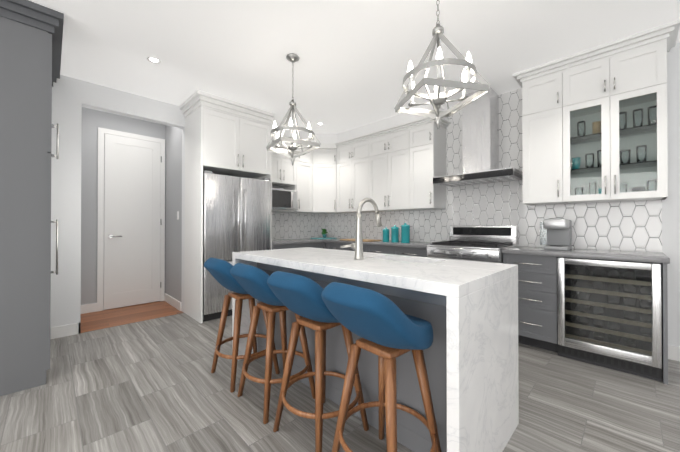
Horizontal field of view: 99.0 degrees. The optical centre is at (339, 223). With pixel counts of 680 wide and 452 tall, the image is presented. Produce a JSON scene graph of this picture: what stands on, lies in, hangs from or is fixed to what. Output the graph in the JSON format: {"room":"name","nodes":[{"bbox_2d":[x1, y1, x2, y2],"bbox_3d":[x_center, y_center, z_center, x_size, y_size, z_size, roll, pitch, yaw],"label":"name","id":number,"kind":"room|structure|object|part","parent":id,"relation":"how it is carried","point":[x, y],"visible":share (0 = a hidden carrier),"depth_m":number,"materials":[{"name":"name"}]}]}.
{"room":"kitchen","nodes":[
{"label":"kitchen","id":0,"kind":"room"},
{"bbox_2d":[81,107,84,186],"bbox_3d":[-3.189,-0.185,3.410,0.170,2.707,0.780,0,0,-45],"label":"wall","id":1,"kind":"structure","parent":0,"point":[83,109],"depth_m":3.80,"materials":[{"name":"grey paint"}]},
{"bbox_2d":[50,75,184,338],"bbox_3d":[-2.634,-0.185,3.328,6.600,2.707,0.120,0,0,-45],"label":"wall","id":2,"kind":"structure","parent":0,"point":[71,97],"depth_m":3.06,"materials":[{"name":"white paint"}]},
{"bbox_2d":[272,123,283,136],"bbox_3d":[-1.135,-1.438,4.491,0.295,0.184,0.358,0,0,-45],"label":"upper cabinet","id":3,"kind":"object","parent":2,"relation":"attached to","point":[280,131],"depth_m":4.45,"materials":[{"name":"white wood"}]},
{"bbox_2d":[272,141,295,187],"bbox_3d":[-1.031,-0.955,4.593,0.590,0.660,0.360,0,0,-45],"label":"upper cabinet","id":4,"kind":"object","parent":2,"relation":"attached to","point":[283,172],"depth_m":4.52,"materials":[{"name":"white wood"}]},
{"bbox_2d":[283,130,299,138],"bbox_3d":[-0.926,-1.437,4.700,0.295,0.184,0.358,0,0,-45],"label":"upper cabinet","id":5,"kind":"object","parent":2,"relation":"attached to","point":[287,132],"depth_m":4.60,"materials":[{"name":"white wood"}]},
{"bbox_2d":[284,140,311,211],"bbox_3d":[-0.669,-0.769,4.925,0.394,1.148,0.400,0,0,-45],"label":"upper cabinet","id":6,"kind":"object","parent":2,"relation":"attached to","point":[303,162],"depth_m":4.79,"materials":[{"name":"white wood"}]},
{"bbox_2d":[272,188,297,209],"bbox_3d":[-0.990,-0.371,4.548,0.530,0.306,0.438,0,0,-45],"label":"microwave","id":7,"kind":"object","parent":6,"relation":"in","point":[283,199],"visible":0.65,"depth_m":4.44,"materials":[{"name":"grey plastic"}]},
{"bbox_2d":[81,108,164,309],"bbox_3d":[-3.107,-0.180,4.128,1.300,2.707,0.120,0,0,-45],"label":"wall","id":8,"kind":"structure","parent":0,"point":[93,120],"depth_m":3.86,"materials":[{"name":"grey paint"}]},
{"bbox_2d":[97,127,164,311],"bbox_3d":[-2.965,-0.059,4.168,0.790,2.465,0.022,0,0,-45],"label":"door frame","id":9,"kind":"structure","parent":8,"relation":"attached to","point":[100,248],"depth_m":3.92,"materials":[{"name":"white wood"}]},
{"bbox_2d":[104,133,161,309],"bbox_3d":[-2.936,-0.031,4.156,0.676,2.384,0.073,0,0,-45],"label":"hall door","id":10,"kind":"structure","parent":8,"relation":"in","point":[132,190],"depth_m":4.14,"materials":[{"name":"white wood"}]},
{"bbox_2d":[165,125,181,301],"bbox_3d":[-2.368,-0.180,4.229,0.110,2.707,0.780,0,0,-45],"label":"wall","id":11,"kind":"structure","parent":0,"point":[173,135],"depth_m":4.18,"materials":[{"name":"grey paint"}]},
{"bbox_2d":[164,293,180,310],"bbox_3d":[-2.407,1.116,4.172,0.016,0.115,0.764,0,0,-45],"label":"baseboard","id":12,"kind":"structure","parent":11,"relation":"attached to","point":[172,301],"depth_m":4.14,"materials":[{"name":"white wood"}]},
{"bbox_2d":[272,212,327,239],"bbox_3d":[-0.816,-0.632,5.056,1.560,1.793,0.006,0,0,-45],"label":"tile backsplash","id":13,"kind":"structure","parent":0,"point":[285,225],"depth_m":5.12,"materials":[{"name":"white tile"}]},
{"bbox_2d":[0,301,679,451],"bbox_3d":[-0.508,1.181,1.274,6.720,0.051,7.820,0,0,-45],"label":"floor","id":14,"kind":"structure","parent":0,"point":[154,385],"depth_m":1.88,"materials":[{"name":"wood"}]},
{"bbox_2d":[0,0,63,395],"bbox_3d":[-2.699,-0.190,2.317,0.680,2.705,1.215,0,0,-45],"label":"pantry cabinet","id":15,"kind":"object","parent":14,"relation":"on","point":[31,35],"visible":1,"depth_m":2.04,"materials":[{"name":"grey wood"}]},
{"bbox_2d":[179,90,274,322],"bbox_3d":[-1.502,-0.181,3.912,1.022,2.705,0.652,0,0,-45],"label":"cabinet","id":16,"kind":"object","parent":14,"relation":"on","point":[224,136],"visible":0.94,"depth_m":3.65,"materials":[{"name":"white wood"}]},
{"bbox_2d":[203,170,269,321],"bbox_3d":[-1.466,0.272,3.921,0.895,1.800,0.648,0,0,-45],"label":"fridge","id":17,"kind":"object","parent":14,"relation":"on","point":[236,213],"visible":0.56,"depth_m":3.63,"materials":[{"name":"grey metal"}]},
{"bbox_2d":[204,258,279,392],"bbox_3d":[-0.760,0.706,2.241,0.500,0.911,0.436,0,0,-45],"label":"stool","id":18,"kind":"object","parent":14,"relation":"on","point":[218,270],"visible":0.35,"depth_m":2.10,"materials":[{"name":"brown wood"}]},
{"bbox_3d":[-0.780,0.389,2.224,0.465,0.298,0.456,0,0,-44],"label":"seat","id":19,"kind":"part","parent":18,"relation":"part of","materials":[{"name":"blue fabric"}]},
{"bbox_2d":[230,263,314,423],"bbox_3d":[-0.445,0.704,1.925,0.501,0.911,0.438,0,0,-45],"label":"stool","id":20,"kind":"object","parent":14,"relation":"on","point":[251,280],"visible":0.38,"depth_m":1.80,"materials":[{"name":"brown wood"}]},
{"bbox_3d":[-0.465,0.387,1.909,0.465,0.298,0.456,0,0,-43],"label":"seat","id":21,"kind":"part","parent":20,"relation":"part of","materials":[{"name":"blue fabric"}]},
{"bbox_2d":[272,242,303,249],"bbox_3d":[-0.964,0.738,4.470,0.526,0.875,0.606,0,0,-45],"label":"base cabinet","id":22,"kind":"object","parent":14,"relation":"on","point":[301,243],"depth_m":4.25,"materials":[{"name":"grey wood"}]},
{"bbox_2d":[272,238,344,245],"bbox_3d":[-0.582,0.283,4.822,1.560,0.039,0.640,0,0,-45],"label":"countertop","id":23,"kind":"structure","parent":22,"relation":"on","point":[283,242],"depth_m":4.40,"materials":[{"name":"grey stone"}]},
{"bbox_2d":[310,237,335,238],"bbox_3d":[-0.292,0.257,5.183,0.380,0.015,0.280,0,0,-45],"label":"tray","id":24,"kind":"object","parent":23,"relation":"on","point":[323,238],"visible":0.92,"depth_m":5.11,"materials":[{"name":"teal"}]},
{"bbox_2d":[321,229,327,237],"bbox_3d":[-0.277,0.168,5.209,0.106,0.161,0.108,0,0,-45],"label":"plant","id":25,"kind":"object","parent":24,"relation":"on","point":[324,234],"visible":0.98,"depth_m":5.18,"materials":[{"name":"green plant"}]},
{"bbox_2d":[304,242,319,247],"bbox_3d":[-0.675,0.739,4.759,0.517,0.875,0.606,0,0,-45],"label":"base cabinet","id":26,"kind":"object","parent":14,"relation":"on","point":[306,244],"depth_m":4.57,"materials":[{"name":"grey wood"}]},
{"bbox_2d":[267,271,368,451],"bbox_3d":[-0.128,0.703,1.608,0.500,0.911,0.436,0,0,-45],"label":"stool","id":27,"kind":"object","parent":14,"relation":"on","point":[300,295],"visible":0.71,"depth_m":1.47,"materials":[{"name":"brown wood"}]},
{"bbox_3d":[-0.147,0.385,1.590,0.456,0.298,0.465,0,0,44],"label":"seat","id":28,"kind":"part","parent":27,"relation":"part of","materials":[{"name":"blue fabric"}]},
{"bbox_2d":[320,242,325,248],"bbox_3d":[-0.280,0.742,5.135,0.686,0.875,0.620,0,0,-45],"label":"base cabinet","id":29,"kind":"object","parent":14,"relation":"on","point":[322,244],"depth_m":4.73,"materials":[{"name":"grey wood"}]},
{"bbox_2d":[326,243,339,249],"bbox_3d":[0.149,0.740,4.770,0.606,0.875,0.450,0,0,-45],"label":"base cabinet","id":30,"kind":"object","parent":14,"relation":"on","point":[336,246],"depth_m":4.60,"materials":[{"name":"grey wood"}]},
{"bbox_2d":[340,243,387,253],"bbox_3d":[0.567,0.737,4.352,0.606,0.875,0.956,0,0,-45],"label":"base cabinet","id":31,"kind":"object","parent":14,"relation":"on","point":[384,250],"depth_m":4.07,"materials":[{"name":"grey wood"}]},
{"bbox_2d":[232,247,518,451],"bbox_3d":[0.059,0.701,2.086,0.825,0.920,1.945,0,0,-45],"label":"kitchen island","id":32,"kind":"object","parent":14,"relation":"on","point":[467,310],"visible":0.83,"depth_m":1.47,"materials":[{"name":"white stone"}]},
{"bbox_2d":[340,198,381,259],"bbox_3d":[0.161,0.029,2.073,0.301,0.422,0.161,0,0,-45],"label":"faucet","id":33,"kind":"object","parent":32,"relation":"on","point":[357,245],"visible":1,"depth_m":1.96,"materials":[{"name":"silver metal"}]},
{"bbox_2d":[321,282,440,451],"bbox_3d":[0.185,0.701,1.293,0.501,0.911,0.439,0,0,-45],"label":"stool","id":34,"kind":"object","parent":14,"relation":"on","point":[387,330],"visible":1,"depth_m":1.17,"materials":[{"name":"blue fabric"}]},
{"bbox_3d":[0.165,0.383,1.277,0.465,0.298,0.456,0,0,-42],"label":"seat","id":35,"kind":"part","parent":34,"relation":"part of","materials":[{"name":"blue fabric"}]},
{"bbox_2d":[388,247,426,256],"bbox_3d":[1.069,0.734,3.848,0.606,0.875,0.582,0,0,-45],"label":"base cabinet","id":36,"kind":"object","parent":14,"relation":"on","point":[413,248],"depth_m":3.62,"materials":[{"name":"grey wood"}]},
{"bbox_2d":[324,239,431,246],"bbox_3d":[0.615,0.279,4.273,0.640,0.039,1.822,0,0,-45],"label":"countertop","id":37,"kind":"structure","parent":36,"relation":"on","point":[375,243],"depth_m":3.92,"materials":[{"name":"grey stone"}]},
{"bbox_2d":[340,238,380,241],"bbox_3d":[0.309,0.250,4.468,0.300,0.021,0.580,0,0,-45],"label":"cutting board","id":38,"kind":"object","parent":37,"relation":"on","point":[364,240],"visible":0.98,"depth_m":4.41,"materials":[{"name":"brown wood"}]},
{"bbox_2d":[383,227,388,241],"bbox_3d":[0.662,0.155,4.185,0.097,0.207,0.097,0,0,39],"label":"canister","id":39,"kind":"object","parent":37,"relation":"on","point":[385,231],"depth_m":4.15,"materials":[{"name":"teal ceramic"}]},
{"bbox_2d":[391,225,398,241],"bbox_3d":[0.771,0.139,4.075,0.108,0.237,0.108,0,0,39],"label":"canister","id":40,"kind":"object","parent":37,"relation":"on","point":[394,230],"depth_m":4.03,"materials":[{"name":"teal ceramic"}]},
{"bbox_2d":[401,223,409,242],"bbox_3d":[0.891,0.124,3.955,0.120,0.267,0.120,0,0,36],"label":"canister","id":41,"kind":"object","parent":37,"relation":"on","point":[405,232],"depth_m":3.90,"materials":[{"name":"teal ceramic"}]},
{"bbox_2d":[427,225,518,262],"bbox_3d":[1.497,0.593,3.314,0.740,1.150,0.770,0,0,-45],"label":"range","id":42,"kind":"object","parent":14,"relation":"on","point":[484,243],"visible":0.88,"depth_m":3.27,"materials":[{"name":"silver metal"}]},
{"bbox_2d":[502,246,669,384],"bbox_3d":[2.199,0.708,2.688,0.646,0.914,1.095,0,0,-45],"label":"base cabinet","id":43,"kind":"object","parent":14,"relation":"on","point":[537,297],"visible":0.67,"depth_m":2.63,"materials":[{"name":"grey wood"}]},
{"bbox_2d":[540,218,571,250],"bbox_3d":[2.098,0.098,2.853,0.310,0.304,0.245,0,0,-45],"label":"coffee maker","id":44,"kind":"object","parent":43,"relation":"on","point":[559,234],"visible":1,"depth_m":2.80,"materials":[{"name":"grey plastic"}]},
{"bbox_2d":[557,257,661,378],"bbox_3d":[2.328,0.719,2.535,0.583,0.846,0.618,0,0,-45],"label":"wine cooler","id":45,"kind":"object","parent":43,"relation":"in","point":[609,312],"visible":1,"depth_m":2.36,"materials":[{"name":"grey metal"}]},
{"bbox_2d":[29,0,679,133],"bbox_3d":[-0.519,-1.576,1.301,6.720,0.050,7.850,0,0,-45],"label":"ceiling","id":46,"kind":"structure","parent":0,"point":[350,68],"depth_m":2.49,"materials":[{"name":"white paint"}]},
{"bbox_2d":[147,56,160,63],"bbox_3d":[-1.751,-1.540,2.735,0.109,0.004,0.109,0,0,39],"label":"recessed light","id":47,"kind":"object","parent":46,"relation":"in","point":[153,60],"depth_m":2.74,"materials":[{"name":"white"}]},
{"bbox_2d":[266,53,320,165],"bbox_3d":[-0.436,-1.039,2.687,0.402,1.006,0.402,0,0,-31],"label":"pendant chandelier","id":48,"kind":"object","parent":46,"relation":"hanging from","point":[276,138],"visible":1,"depth_m":2.65,"materials":[{"name":"silver metal"}]},
{"bbox_2d":[394,0,490,129],"bbox_3d":[0.567,-1.045,1.682,0.402,1.006,0.402,0,0,-11],"label":"pendant chandelier","id":49,"kind":"object","parent":46,"relation":"hanging from","point":[438,100],"visible":1,"depth_m":1.63,"materials":[{"name":"silver metal"}]},
{"bbox_2d":[345,42,679,346],"bbox_3d":[2.146,-0.185,3.295,0.120,2.707,6.920,0,0,-45],"label":"wall","id":50,"kind":"structure","parent":0,"point":[671,226],"depth_m":2.49,"materials":[{"name":"white paint"}]},
{"bbox_2d":[308,140,343,213],"bbox_3d":[-0.256,-0.767,5.124,0.697,1.148,0.697,0,0,-45],"label":"upper cabinet","id":51,"kind":"object","parent":50,"relation":"attached to","point":[323,157],"depth_m":4.92,"materials":[{"name":"white wood"}]},
{"bbox_2d":[336,132,371,211],"bbox_3d":[0.304,-0.769,4.776,0.400,1.148,0.814,0,0,-45],"label":"upper cabinet","id":52,"kind":"object","parent":50,"relation":"attached to","point":[354,156],"depth_m":4.63,"materials":[{"name":"white wood"}]},
{"bbox_2d":[368,118,387,135],"bbox_3d":[0.689,-1.439,4.421,0.358,0.184,0.350,0,0,-45],"label":"upper cabinet","id":53,"kind":"object","parent":50,"relation":"attached to","point":[377,128],"depth_m":4.28,"materials":[{"name":"white wood"}]},
{"bbox_2d":[372,128,403,211],"bbox_3d":[0.813,-0.742,4.294,0.360,1.088,0.814,0,0,-45],"label":"upper cabinet","id":54,"kind":"object","parent":50,"relation":"attached to","point":[395,163],"depth_m":4.16,"materials":[{"name":"white wood"}]},
{"bbox_2d":[388,113,411,131],"bbox_3d":[0.937,-1.440,4.173,0.358,0.184,0.351,0,0,-45],"label":"upper cabinet","id":55,"kind":"object","parent":50,"relation":"attached to","point":[400,120],"depth_m":4.05,"materials":[{"name":"white wood"}]},
{"bbox_2d":[404,120,445,210],"bbox_3d":[1.165,-0.745,3.941,0.360,1.088,0.407,0,0,-45],"label":"upper cabinet","id":56,"kind":"object","parent":50,"relation":"attached to","point":[424,145],"depth_m":3.81,"materials":[{"name":"white wood"}]},
{"bbox_2d":[408,104,447,123],"bbox_3d":[1.184,-1.442,3.925,0.358,0.184,0.350,0,0,-45],"label":"upper cabinet","id":57,"kind":"object","parent":50,"relation":"attached to","point":[412,119],"depth_m":3.79,"materials":[{"name":"white wood"}]},
{"bbox_2d":[433,87,522,186],"bbox_3d":[1.603,-1.011,3.394,0.498,1.050,0.860,0,0,-45],"label":"range hood","id":58,"kind":"object","parent":50,"relation":"attached to","point":[480,133],"visible":0.88,"depth_m":3.34,"materials":[{"name":"silver metal"}]},
{"bbox_2d":[328,88,661,251],"bbox_3d":[1.276,-0.638,4.079,0.006,1.793,4.345,0,0,-45],"label":"tile backsplash","id":59,"kind":"structure","parent":50,"relation":"attached to","point":[629,226],"depth_m":3.37,"materials":[{"name":"white tile"}]},
{"bbox_2d":[513,19,679,204],"bbox_3d":[2.323,-0.874,2.734,0.427,1.333,1.124,0,0,-45],"label":"upper cabinet","id":60,"kind":"object","parent":50,"relation":"attached to","point":[594,124],"visible":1,"depth_m":2.63,"materials":[{"name":"white wood"}]},
{"bbox_2d":[668,345,679,360],"bbox_3d":[3.674,1.101,1.658,0.016,0.115,2.455,0,0,-45],"label":"baseboard","id":61,"kind":"structure","parent":50,"relation":"attached to","point":[673,352],"depth_m":2.48,"materials":[{"name":"white"}]}
]}

